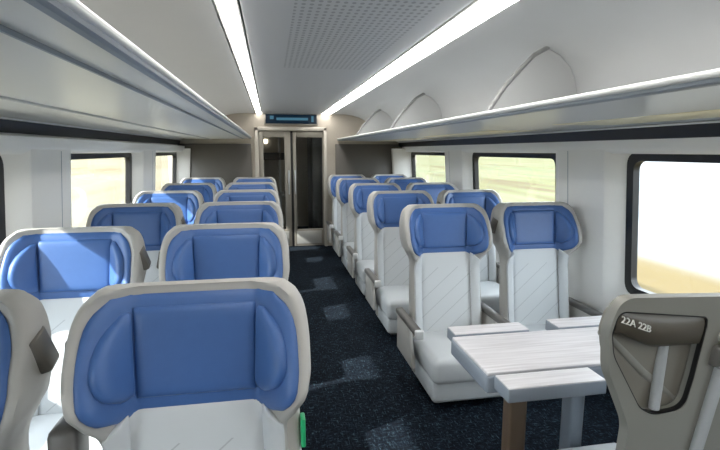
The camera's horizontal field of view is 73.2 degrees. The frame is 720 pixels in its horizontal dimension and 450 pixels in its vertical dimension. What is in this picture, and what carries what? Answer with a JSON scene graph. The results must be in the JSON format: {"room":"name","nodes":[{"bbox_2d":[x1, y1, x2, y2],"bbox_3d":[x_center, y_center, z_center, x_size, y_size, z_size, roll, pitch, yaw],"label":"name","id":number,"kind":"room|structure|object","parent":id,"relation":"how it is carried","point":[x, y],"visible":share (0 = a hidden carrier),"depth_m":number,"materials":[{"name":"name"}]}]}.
{"room":"train carriage","nodes":[
{"label":"train carriage","id":0,"kind":"room"},
{"bbox_2d":[0,132,190,237],"bbox_3d":[-1.896,0.014,2.530,0.351,2.450,10.800,-2,9,-10],"label":"wall","id":1,"kind":"structure","parent":0,"point":[36,194],"depth_m":2.99,"materials":[{"name":"white plastic"}]},
{"bbox_2d":[0,156,5,245],"bbox_3d":[-1.845,0.213,1.855,0.119,0.960,1.750,-2,9,-10],"label":"window","id":2,"kind":"structure","parent":1,"relation":"in","point":[2,191],"depth_m":2.66,"materials":[{"name":"black plastic"}]},
{"bbox_2d":[61,151,62,226],"bbox_3d":[-1.987,0.012,3.238,0.074,1.000,0.006,-2,9,-10],"label":"trim","id":3,"kind":"structure","parent":1,"relation":"attached to","point":[61,151],"depth_m":3.19,"materials":[{"name":"grey plastic"}]},
{"bbox_2d":[0,135,184,154],"bbox_3d":[-1.873,-0.408,2.470,0.125,0.098,10.800,-2,9,-10],"label":"trim","id":4,"kind":"structure","parent":1,"relation":"attached to","point":[9,144],"depth_m":3.39,"materials":[{"name":"white plastic"}]},
{"bbox_2d":[71,153,131,202],"bbox_3d":[-2.304,-0.164,4.325,0.119,0.960,1.750,-2,9,-10],"label":"window","id":5,"kind":"structure","parent":1,"relation":"in","point":[128,156],"depth_m":5.04,"materials":[{"name":"black rubber"}]},
{"bbox_2d":[0,0,254,144],"bbox_3d":[-1.332,-0.753,2.502,1.253,0.534,10.770,-2,9,-10],"label":"luggage rack","id":6,"kind":"object","parent":1,"relation":"attached to","point":[149,71],"visible":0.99,"depth_m":2.04,"materials":[{"name":"grey metal"}]},
{"bbox_2d":[156,152,176,182],"bbox_3d":[-2.760,-0.539,6.785,0.119,0.960,1.730,-2,9,-10],"label":"window","id":7,"kind":"structure","parent":1,"relation":"in","point":[174,154],"depth_m":7.53,"materials":[{"name":"black rubber"}]},
{"bbox_2d":[213,0,259,99],"bbox_3d":[-0.279,-1.436,3.843,4.100,0.080,13.200,-2,9,-10],"label":"roof","id":8,"kind":"structure","parent":0,"point":[239,0],"depth_m":3.57,"materials":[{"name":"grey plastic"}]},
{"bbox_2d":[264,137,308,226],"bbox_3d":[-1.361,-1.006,9.313,2.500,2.420,2.300,-2,9,-10],"label":"wall","id":9,"kind":"structure","parent":0,"point":[271,169],"depth_m":10.35,"materials":[{"name":"black glass"}]},
{"bbox_2d":[168,104,415,245],"bbox_3d":[-1.046,-0.846,8.162,4.100,2.450,0.100,-2,9,-10],"label":"wall","id":10,"kind":"structure","parent":0,"point":[338,125],"depth_m":8.08,"materials":[{"name":"beige plastic"}]},
{"bbox_2d":[178,144,251,185],"bbox_3d":[-2.337,-0.446,7.911,1.150,1.735,0.040,-2,9,-10],"label":"wall","id":11,"kind":"structure","parent":10,"relation":"attached to","point":[228,162],"depth_m":7.82,"materials":[{"name":"grey plastic"}]},
{"bbox_2d":[254,127,327,245],"bbox_3d":[-1.142,-0.619,8.135,1.180,2.010,0.085,-2,9,-10],"label":"trim","id":12,"kind":"structure","parent":10,"relation":"attached to","point":[256,129],"depth_m":8.02,"materials":[{"name":"silver metal"}]},
{"bbox_2d":[264,113,317,124],"bbox_3d":[-1.123,-1.731,7.932,0.880,0.190,0.055,-2,9,-10],"label":"display sign","id":13,"kind":"object","parent":10,"relation":"attached to","point":[269,118],"visible":0.9,"depth_m":7.91,"materials":[{"name":"black plastic"}]},
{"bbox_2d":[258,131,324,245],"bbox_3d":[-1.141,-0.595,8.162,1.070,1.935,0.080,-2,9,-10],"label":"door","id":14,"kind":"structure","parent":10,"relation":"in","point":[314,236],"depth_m":8.15,"materials":[{"name":"grey metal"}]},
{"bbox_2d":[335,144,401,177],"bbox_3d":[0.211,-0.516,8.373,1.270,1.735,0.040,-2,9,-10],"label":"wall panel","id":15,"kind":"object","parent":10,"relation":"attached to","point":[367,160],"depth_m":8.23,"materials":[{"name":"grey plastic"}]},
{"bbox_2d":[240,0,473,113],"bbox_3d":[-0.149,-1.033,2.694,0.935,0.030,10.800,-2,9,-10],"label":"ceiling","id":16,"kind":"structure","parent":0,"point":[307,55],"depth_m":2.64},
{"bbox_2d":[213,0,261,113],"bbox_3d":[-0.661,-1.020,2.591,0.094,0.064,10.780,-2,9,-10],"label":"light strip","id":17,"kind":"object","parent":16,"relation":"attached to","point":[229,11],"visible":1,"depth_m":2.64,"materials":[{"name":"white plastic"}]},
{"bbox_2d":[321,0,517,114],"bbox_3d":[0.399,-1.050,2.783,0.159,0.064,10.780,-2,9,-10],"label":"light strip","id":18,"kind":"object","parent":16,"relation":"attached to","point":[476,12],"visible":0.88,"depth_m":2.63,"materials":[{"name":"white plastic"}]},
{"bbox_2d":[285,226,618,449],"bbox_3d":[-0.279,1.055,4.223,4.100,0.120,13.200,-2,9,-10],"label":"floor","id":19,"kind":"structure","parent":0,"point":[363,393],"depth_m":3.19,"materials":[{"name":"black carpet"}]},
{"bbox_2d":[0,289,58,449],"bbox_3d":[-1.133,0.844,1.095,0.699,1.240,0.714,-2,9,-10],"label":"seat","id":20,"kind":"object","parent":19,"relation":"on","point":[29,355],"visible":1,"depth_m":1.26,"materials":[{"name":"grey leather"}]},
{"bbox_2d":[0,226,150,449],"bbox_3d":[-1.364,0.671,2.229,0.699,1.240,0.714,-2,9,-10],"label":"seat","id":21,"kind":"object","parent":19,"relation":"on","point":[61,267],"visible":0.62,"depth_m":2.37,"materials":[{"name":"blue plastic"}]},
{"bbox_2d":[7,244,37,293],"bbox_3d":[-1.600,0.213,2.313,0.076,0.230,0.165,3,9,18],"label":"pillow","id":22,"kind":"object","parent":21,"relation":"on","point":[22,259],"depth_m":2.29,"materials":[{"name":"blue leather"}]},
{"bbox_2d":[38,297,88,414],"bbox_3d":[-1.395,0.652,2.407,0.370,0.605,0.117,-2,9,-10],"label":"cushion","id":23,"kind":"object","parent":21,"relation":"on","point":[61,312],"depth_m":2.38,"materials":[{"name":"grey leather"}]},
{"bbox_2d":[29,413,101,449],"bbox_3d":[-1.344,1.035,2.187,0.524,0.174,0.510,-2,9,-10],"label":"seat cushion","id":24,"kind":"object","parent":21,"relation":"on","point":[41,424],"depth_m":2.21,"materials":[{"name":"grey leather"}]},
{"bbox_2d":[109,241,123,284],"bbox_3d":[-1.193,0.202,2.387,0.076,0.230,0.165,-7,11,-39],"label":"pillow","id":25,"kind":"object","parent":21,"relation":"on","point":[116,248],"depth_m":2.36,"materials":[{"name":"blue fabric"}]},
{"bbox_2d":[86,203,185,281],"bbox_3d":[-1.571,0.500,3.348,0.699,1.240,0.714,-2,9,-10],"label":"seat","id":26,"kind":"object","parent":19,"relation":"on","point":[153,221],"visible":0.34,"depth_m":3.51,"materials":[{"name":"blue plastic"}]},
{"bbox_2d":[96,214,111,226],"bbox_3d":[-1.807,0.043,3.432,0.076,0.230,0.165,3,9,18],"label":"pillow","id":27,"kind":"object","parent":26,"relation":"on","point":[101,219],"depth_m":3.42,"materials":[{"name":"blue leather"}]},
{"bbox_2d":[144,250,159,281],"bbox_3d":[-1.602,0.481,3.526,0.370,0.605,0.117,-2,9,-10],"label":"cushion","id":28,"kind":"object","parent":26,"relation":"on","point":[152,274],"depth_m":3.53,"materials":[{"name":"white fabric"}]},
{"bbox_2d":[160,213,170,243],"bbox_3d":[-1.401,0.032,3.505,0.076,0.230,0.165,-7,11,-39],"label":"pillow","id":29,"kind":"object","parent":26,"relation":"on","point":[165,218],"depth_m":3.49,"materials":[{"name":"blue leather"}]},
{"bbox_2d":[133,190,204,223],"bbox_3d":[-1.781,0.328,4.476,0.699,1.240,0.714,-2,9,-10],"label":"seat","id":30,"kind":"object","parent":19,"relation":"on","point":[189,201],"visible":0.25,"depth_m":4.63,"materials":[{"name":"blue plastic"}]},
{"bbox_2d":[187,198,194,221],"bbox_3d":[-1.610,-0.141,4.633,0.076,0.230,0.165,-7,11,-39],"label":"pillow","id":31,"kind":"object","parent":30,"relation":"on","point":[190,201],"depth_m":4.61,"materials":[{"name":"blue leather"}]},
{"bbox_2d":[47,277,310,449],"bbox_3d":[-0.450,0.825,1.220,0.690,1.240,0.709,-2,9,-10],"label":"seat","id":32,"kind":"object","parent":19,"relation":"on","point":[207,364],"visible":1,"depth_m":1.37,"materials":[{"name":"blue leather"}]},
{"bbox_2d":[88,312,134,403],"bbox_3d":[-0.663,0.367,1.308,0.076,0.230,0.165,3,9,18],"label":"pillow","id":33,"kind":"object","parent":32,"relation":"on","point":[111,335],"depth_m":1.29,"materials":[{"name":"blue leather"}]},
{"bbox_2d":[129,399,263,449],"bbox_3d":[-0.458,0.805,1.401,0.370,0.605,0.117,-2,9,-10],"label":"cushion","id":34,"kind":"object","parent":32,"relation":"on","point":[154,424],"depth_m":1.39,"materials":[{"name":"grey leather"}]},
{"bbox_2d":[255,305,286,390],"bbox_3d":[-0.256,0.356,1.381,0.076,0.230,0.165,-7,11,-39],"label":"pillow","id":35,"kind":"object","parent":32,"relation":"on","point":[270,320],"depth_m":1.36,"materials":[{"name":"blue leather"}]},
{"bbox_2d":[161,183,216,201],"bbox_3d":[-1.992,0.155,5.613,0.699,1.240,0.714,-2,9,-10],"label":"seat","id":36,"kind":"object","parent":19,"relation":"on","point":[208,191],"visible":0.22,"depth_m":5.77,"materials":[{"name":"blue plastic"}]},
{"bbox_2d":[203,189,209,201],"bbox_3d":[-1.821,-0.314,5.771,0.076,0.230,0.165,-7,11,-39],"label":"pillow","id":37,"kind":"object","parent":36,"relation":"on","point":[206,192],"depth_m":5.75,"materials":[{"name":"blue leather"}]},
{"bbox_2d":[180,177,225,191],"bbox_3d":[-2.214,-0.028,6.809,0.699,1.240,0.714,-2,9,-10],"label":"seat","id":38,"kind":"object","parent":19,"relation":"on","point":[219,182],"visible":0.15,"depth_m":6.97,"materials":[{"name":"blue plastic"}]},
{"bbox_2d":[215,182,220,191],"bbox_3d":[-2.043,-0.496,6.967,0.076,0.230,0.165,-7,11,-39],"label":"pillow","id":39,"kind":"object","parent":38,"relation":"on","point":[217,184],"depth_m":6.94,"materials":[{"name":"blue fabric"}]},
{"bbox_2d":[156,222,289,281],"bbox_3d":[-0.673,0.652,2.355,0.690,1.240,0.709,-2,9,-10],"label":"seat","id":40,"kind":"object","parent":19,"relation":"on","point":[256,249],"visible":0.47,"depth_m":2.50,"materials":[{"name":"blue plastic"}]},
{"bbox_2d":[172,239,194,280],"bbox_3d":[-0.887,0.194,2.443,0.076,0.230,0.165,3,9,18],"label":"pillow","id":41,"kind":"object","parent":40,"relation":"on","point":[183,250],"depth_m":2.42,"materials":[{"name":"blue leather"}]},
{"bbox_2d":[259,237,276,276],"bbox_3d":[-0.480,0.182,2.517,0.076,0.230,0.165,-7,11,-39],"label":"pillow","id":42,"kind":"object","parent":40,"relation":"on","point":[267,245],"depth_m":2.49,"materials":[{"name":"blue fabric"}]},
{"bbox_2d":[193,201,283,229],"bbox_3d":[-0.881,0.481,3.473,0.690,1.240,0.709,-2,9,-10],"label":"seat","id":43,"kind":"object","parent":19,"relation":"on","point":[233,211],"visible":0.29,"depth_m":3.63,"materials":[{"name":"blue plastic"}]},
{"bbox_2d":[205,212,216,223],"bbox_3d":[-1.094,0.023,3.561,0.076,0.230,0.165,3,9,18],"label":"pillow","id":44,"kind":"object","parent":43,"relation":"on","point":[210,217],"depth_m":3.55,"materials":[{"name":"blue leather"}]},
{"bbox_2d":[263,211,272,221],"bbox_3d":[-0.687,0.012,3.635,0.076,0.230,0.165,-7,11,-39],"label":"pillow","id":45,"kind":"object","parent":43,"relation":"on","point":[267,215],"depth_m":3.62,"materials":[{"name":"blue leather"}]},
{"bbox_2d":[213,189,279,205],"bbox_3d":[-1.090,0.309,4.601,0.690,1.240,0.709,-2,9,-10],"label":"seat","id":46,"kind":"object","parent":19,"relation":"on","point":[254,194],"visible":0.22,"depth_m":4.76,"materials":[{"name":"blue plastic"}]},
{"bbox_2d":[225,182,277,193],"bbox_3d":[-1.301,0.136,5.739,0.690,1.240,0.709,-2,9,-10],"label":"seat","id":47,"kind":"object","parent":19,"relation":"on","point":[234,185],"visible":0.11,"depth_m":5.91,"materials":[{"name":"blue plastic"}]},
{"bbox_2d":[233,177,276,185],"bbox_3d":[-1.523,-0.047,6.935,0.690,1.240,0.709,-2,9,-10],"label":"seat","id":48,"kind":"object","parent":19,"relation":"on","point":[238,179],"visible":0.11,"depth_m":7.10,"materials":[{"name":"blue leather"}]},
{"bbox_2d":[263,137,284,228],"bbox_3d":[-1.706,-0.782,9.566,0.420,1.900,0.650,-2,9,-10],"label":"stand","id":49,"kind":"object","parent":19,"relation":"on","point":[279,156],"visible":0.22,"depth_m":9.20,"materials":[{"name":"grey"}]},
{"bbox_2d":[307,137,322,228],"bbox_3d":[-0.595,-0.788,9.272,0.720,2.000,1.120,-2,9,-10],"label":"door window","id":50,"kind":"structure","parent":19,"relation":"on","point":[314,144],"depth_m":8.72,"materials":[{"name":"black glass"}]},
{"bbox_2d":[326,175,365,256],"bbox_3d":[-0.164,-0.158,7.663,0.699,1.240,0.714,-2,9,-10],"label":"seat","id":51,"kind":"object","parent":19,"relation":"on","point":[331,184],"visible":0.31,"depth_m":7.75,"materials":[{"name":"grey leather"}]},
{"bbox_2d":[333,179,336,192],"bbox_3d":[-0.400,-0.616,7.747,0.076,0.230,0.165,3,9,18],"label":"pillow","id":52,"kind":"object","parent":51,"relation":"on","point":[334,180],"depth_m":7.70,"materials":[{"name":"blue leather"}]},
{"bbox_2d":[333,231,340,246],"bbox_3d":[-0.144,0.206,7.620,0.524,0.174,0.510,-2,9,-10],"label":"seat cushion","id":53,"kind":"object","parent":51,"relation":"on","point":[333,231],"depth_m":7.66,"materials":[{"name":"grey leather"}]},
{"bbox_2d":[337,200,340,230],"bbox_3d":[-0.195,-0.177,7.841,0.370,0.605,0.117,-2,9,-10],"label":"cushion","id":54,"kind":"object","parent":51,"relation":"on","point":[338,204],"depth_m":7.80,"materials":[{"name":"grey leather"}]},
{"bbox_2d":[334,178,379,269],"bbox_3d":[0.016,-0.010,6.691,0.699,1.240,0.714,-2,9,-10],"label":"seat","id":55,"kind":"object","parent":19,"relation":"on","point":[343,185],"visible":0.44,"depth_m":6.79,"materials":[{"name":"grey plastic"}]},
{"bbox_2d":[342,183,346,199],"bbox_3d":[-0.220,-0.467,6.775,0.076,0.230,0.165,3,9,18],"label":"pillow","id":56,"kind":"object","parent":55,"relation":"on","point":[344,185],"depth_m":6.74,"materials":[{"name":"blue leather"}]},
{"bbox_2d":[342,242,354,260],"bbox_3d":[0.036,0.354,6.648,0.524,0.174,0.510,-2,9,-10],"label":"seat cushion","id":57,"kind":"object","parent":55,"relation":"on","point":[344,251],"depth_m":6.63,"materials":[{"name":"grey leather"}]},
{"bbox_2d":[346,203,353,241],"bbox_3d":[-0.014,-0.029,6.869,0.370,0.605,0.117,-2,9,-10],"label":"cushion","id":58,"kind":"object","parent":55,"relation":"on","point":[349,215],"depth_m":6.83,"materials":[{"name":"grey leather"}]},
{"bbox_2d":[346,183,401,295],"bbox_3d":[0.222,0.160,5.583,0.699,1.240,0.714,-2,9,-10],"label":"seat","id":59,"kind":"object","parent":19,"relation":"on","point":[363,252],"visible":0.52,"depth_m":5.69,"materials":[{"name":"grey leather"}]},
{"bbox_2d":[356,189,362,208],"bbox_3d":[-0.014,-0.298,5.667,0.076,0.230,0.165,3,9,18],"label":"pillow","id":60,"kind":"object","parent":59,"relation":"on","point":[359,192],"depth_m":5.64,"materials":[{"name":"blue leather"}]},
{"bbox_2d":[355,260,373,283],"bbox_3d":[0.242,0.524,5.540,0.524,0.174,0.510,-2,9,-10],"label":"seat cushion","id":61,"kind":"object","parent":59,"relation":"on","point":[360,265],"depth_m":5.47,"materials":[{"name":"grey leather"}]},
{"bbox_2d":[361,212,374,259],"bbox_3d":[0.192,0.140,5.761,0.370,0.605,0.117,-2,9,-10],"label":"cushion","id":62,"kind":"object","parent":59,"relation":"on","point":[367,232],"depth_m":5.72,"materials":[{"name":"grey leather"}]},
{"bbox_2d":[371,174,406,182],"bbox_3d":[0.528,-0.177,7.789,0.697,1.240,0.714,-2,9,-10],"label":"seat","id":63,"kind":"object","parent":19,"relation":"on","point":[381,177],"visible":0.12,"depth_m":7.95,"materials":[{"name":"blue fabric"}]},
{"bbox_2d":[364,190,434,334],"bbox_3d":[0.428,0.329,4.474,0.699,1.240,0.714,-2,9,-10],"label":"seat","id":64,"kind":"object","parent":19,"relation":"on","point":[387,288],"visible":0.66,"depth_m":4.60,"materials":[{"name":"grey leather"}]},
{"bbox_2d":[377,199,384,222],"bbox_3d":[0.192,-0.129,4.558,0.076,0.230,0.165,3,9,18],"label":"pillow","id":65,"kind":"object","parent":64,"relation":"on","point":[380,202],"depth_m":4.53,"materials":[{"name":"blue leather"}]},
{"bbox_2d":[376,285,408,318],"bbox_3d":[0.448,0.693,4.431,0.524,0.174,0.510,-2,9,-10],"label":"seat cushion","id":66,"kind":"object","parent":64,"relation":"on","point":[388,297],"depth_m":4.30,"materials":[{"name":"white fabric"}]},
{"bbox_2d":[383,227,408,285],"bbox_3d":[0.397,0.309,4.652,0.370,0.605,0.117,-2,9,-10],"label":"seat back","id":67,"kind":"object","parent":64,"relation":"on","point":[395,259],"depth_m":4.62,"materials":[{"name":"white fabric"}]},
{"bbox_2d":[418,198,425,203],"bbox_3d":[0.599,-0.140,4.632,0.076,0.230,0.165,-7,11,-39],"label":"pillow","id":68,"kind":"object","parent":64,"relation":"on","point":[420,200],"depth_m":4.63,"materials":[{"name":"blue leather"}]},
{"bbox_2d":[384,177,426,190],"bbox_3d":[0.708,-0.029,6.816,0.697,1.240,0.714,-2,9,-10],"label":"seat","id":69,"kind":"object","parent":19,"relation":"on","point":[402,182],"visible":0.09,"depth_m":6.97,"materials":[{"name":"blue leather"}]},
{"bbox_2d":[405,182,456,203],"bbox_3d":[0.914,0.140,5.708,0.697,1.240,0.714,-2,9,-10],"label":"seat","id":70,"kind":"object","parent":19,"relation":"on","point":[433,188],"visible":0.16,"depth_m":5.87,"materials":[{"name":"blue leather"}]},
{"bbox_2d":[396,203,510,402],"bbox_3d":[0.644,0.507,3.307,0.699,1.240,0.714,-2,9,-10],"label":"seat","id":71,"kind":"object","parent":19,"relation":"on","point":[444,245],"visible":0.94,"depth_m":3.44,"materials":[{"name":"blue leather"}]},
{"bbox_2d":[414,215,423,247],"bbox_3d":[0.408,0.049,3.391,0.076,0.230,0.165,3,9,18],"label":"pillow","id":72,"kind":"object","parent":71,"relation":"on","point":[418,219],"depth_m":3.36,"materials":[{"name":"blue leather"}]},
{"bbox_2d":[413,331,474,384],"bbox_3d":[0.664,0.871,3.264,0.524,0.174,0.510,-2,9,-10],"label":"seat cushion","id":73,"kind":"object","parent":71,"relation":"on","point":[433,356],"depth_m":3.06,"materials":[{"name":"grey leather"}]},
{"bbox_2d":[422,252,470,331],"bbox_3d":[0.614,0.487,3.485,0.370,0.605,0.117,-2,9,-10],"label":"seat back","id":74,"kind":"object","parent":71,"relation":"on","point":[446,276],"depth_m":3.47,"materials":[{"name":"grey leather"}]},
{"bbox_2d":[467,213,483,246],"bbox_3d":[0.815,0.038,3.465,0.076,0.230,0.165,-7,11,-39],"label":"pillow","id":75,"kind":"object","parent":71,"relation":"on","point":[475,221],"depth_m":3.44,"materials":[{"name":"blue leather"}]},
{"bbox_2d":[436,189,502,312],"bbox_3d":[1.119,0.309,4.600,0.697,1.240,0.714,-2,9,-10],"label":"seat","id":76,"kind":"object","parent":19,"relation":"on","point":[487,199],"visible":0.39,"depth_m":4.76,"materials":[{"name":"grey leather"}]},
{"bbox_2d":[479,252,488,280],"bbox_3d":[1.084,0.290,4.777,0.370,0.605,0.117,-2,9,-10],"label":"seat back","id":77,"kind":"object","parent":76,"relation":"on","point":[484,262],"depth_m":4.79,"materials":[{"name":"white fabric"}]},
{"bbox_2d":[480,281,498,312],"bbox_3d":[1.134,0.674,4.556,0.524,0.174,0.510,-2,9,-10],"label":"seat cushion","id":78,"kind":"object","parent":76,"relation":"on","point":[489,289],"depth_m":4.34,"materials":[{"name":"grey leather"}]},
{"bbox_2d":[486,197,495,220],"bbox_3d":[1.285,-0.159,4.756,0.076,0.230,0.165,-7,11,-39],"label":"pillow","id":79,"kind":"object","parent":76,"relation":"on","point":[490,201],"depth_m":4.74,"materials":[{"name":"blue fabric"}]},
{"bbox_2d":[447,316,606,449],"bbox_3d":[1.154,0.910,2.314,1.394,0.742,0.677,-2,9,-10],"label":"dining table","id":80,"kind":"object","parent":19,"relation":"on","point":[562,360],"visible":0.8,"depth_m":2.18,"materials":[{"name":"grey wood"}]},
{"bbox_2d":[490,202,602,331],"bbox_3d":[1.336,0.488,3.433,0.697,1.240,0.714,-2,9,-10],"label":"seat","id":81,"kind":"object","parent":19,"relation":"on","point":[534,242],"visible":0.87,"depth_m":3.58,"materials":[{"name":"white fabric"}]},
{"bbox_2d":[508,212,515,244],"bbox_3d":[1.095,0.030,3.516,0.076,0.230,0.165,3,9,18],"label":"pillow","id":82,"kind":"object","parent":81,"relation":"on","point":[511,215],"depth_m":3.47,"materials":[{"name":"blue leather"}]},
{"bbox_2d":[523,324,545,331],"bbox_3d":[1.351,0.852,3.389,0.524,0.174,0.510,-2,9,-10],"label":"seat cushion","id":83,"kind":"object","parent":81,"relation":"on","point":[532,327],"depth_m":3.52,"materials":[{"name":"grey leather"}]},
{"bbox_2d":[513,248,558,324],"bbox_3d":[1.300,0.468,3.610,0.370,0.605,0.117,-2,9,-10],"label":"seat back","id":84,"kind":"object","parent":81,"relation":"on","point":[535,270],"depth_m":3.59,"materials":[{"name":"white fabric"}]},
{"bbox_2d":[555,211,573,242],"bbox_3d":[1.502,0.019,3.590,0.076,0.230,0.165,-7,11,-39],"label":"pillow","id":85,"kind":"object","parent":81,"relation":"on","point":[564,220],"depth_m":3.57,"materials":[{"name":"blue leather"}]},
{"bbox_2d":[558,293,719,449],"bbox_3d":[0.961,0.749,1.775,0.667,1.224,0.685,-2,9,-10],"label":"seat","id":86,"kind":"object","parent":19,"relation":"on","point":[660,353],"visible":1,"depth_m":1.44,"materials":[{"name":"grey plastic"}]},
{"bbox_2d":[558,443,616,449],"bbox_3d":[1.040,1.082,1.983,0.325,0.163,0.408,-2,9,-10],"label":"seat cushion","id":87,"kind":"object","parent":86,"relation":"on","point":[608,446],"depth_m":2.13,"materials":[{"name":"grey leather"}]},
{"bbox_2d":[391,149,630,312],"bbox_3d":[1.722,-0.086,3.186,0.451,2.450,10.800,-2,9,-10],"label":"wall","id":88,"kind":"structure","parent":0,"point":[597,178],"depth_m":3.52,"materials":[{"name":"white plastic"}]},
{"bbox_2d":[411,152,444,176],"bbox_3d":[1.072,-0.632,7.389,0.119,0.960,1.750,-2,9,-10],"label":"window","id":89,"kind":"structure","parent":88,"relation":"in","point":[413,154],"depth_m":7.92,"materials":[{"name":"black rubber"}]},
{"bbox_2d":[472,153,555,201],"bbox_3d":[1.531,-0.255,4.920,0.119,0.960,1.750,-2,9,-10],"label":"window","id":90,"kind":"structure","parent":88,"relation":"in","point":[475,157],"depth_m":4.96,"materials":[{"name":"black rubber"}]},
{"bbox_2d":[332,0,719,146],"bbox_3d":[1.100,-0.799,2.946,1.242,0.552,10.770,-2,9,-10],"label":"luggage rack","id":91,"kind":"object","parent":88,"relation":"attached to","point":[533,71],"visible":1,"depth_m":2.52,"materials":[{"name":"grey plastic"}]},
{"bbox_2d":[342,85,719,141],"bbox_3d":[1.131,-0.624,2.979,1.058,0.045,10.770,-2,9,-10],"label":"shelf","id":92,"kind":"object","parent":91,"relation":"attached to","point":[693,106],"depth_m":2.53,"materials":[{"name":"grey metal"}]},
{"bbox_2d":[402,137,719,154],"bbox_3d":[1.748,-0.508,3.126,0.125,0.098,10.800,-2,9,-10],"label":"trim","id":93,"kind":"structure","parent":88,"relation":"attached to","point":[704,145],"depth_m":3.24,"materials":[{"name":"white plastic"}]},
{"bbox_2d":[625,154,719,293],"bbox_3d":[1.989,0.122,2.450,0.119,0.960,1.750,-2,9,-10],"label":"window","id":94,"kind":"structure","parent":88,"relation":"in","point":[634,162],"depth_m":3.23,"materials":[{"name":"black rubber"}]},
{"label":"outside","id":95,"kind":"structure","parent":0,"visible":0},
{"bbox_2d":[71,155,719,293],"bbox_3d":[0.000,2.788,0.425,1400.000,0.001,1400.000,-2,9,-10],"label":"windows","id":96,"kind":"structure","parent":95,"point":[679,217],"depth_m":29.76,"materials":[{"name":"clear glass"}]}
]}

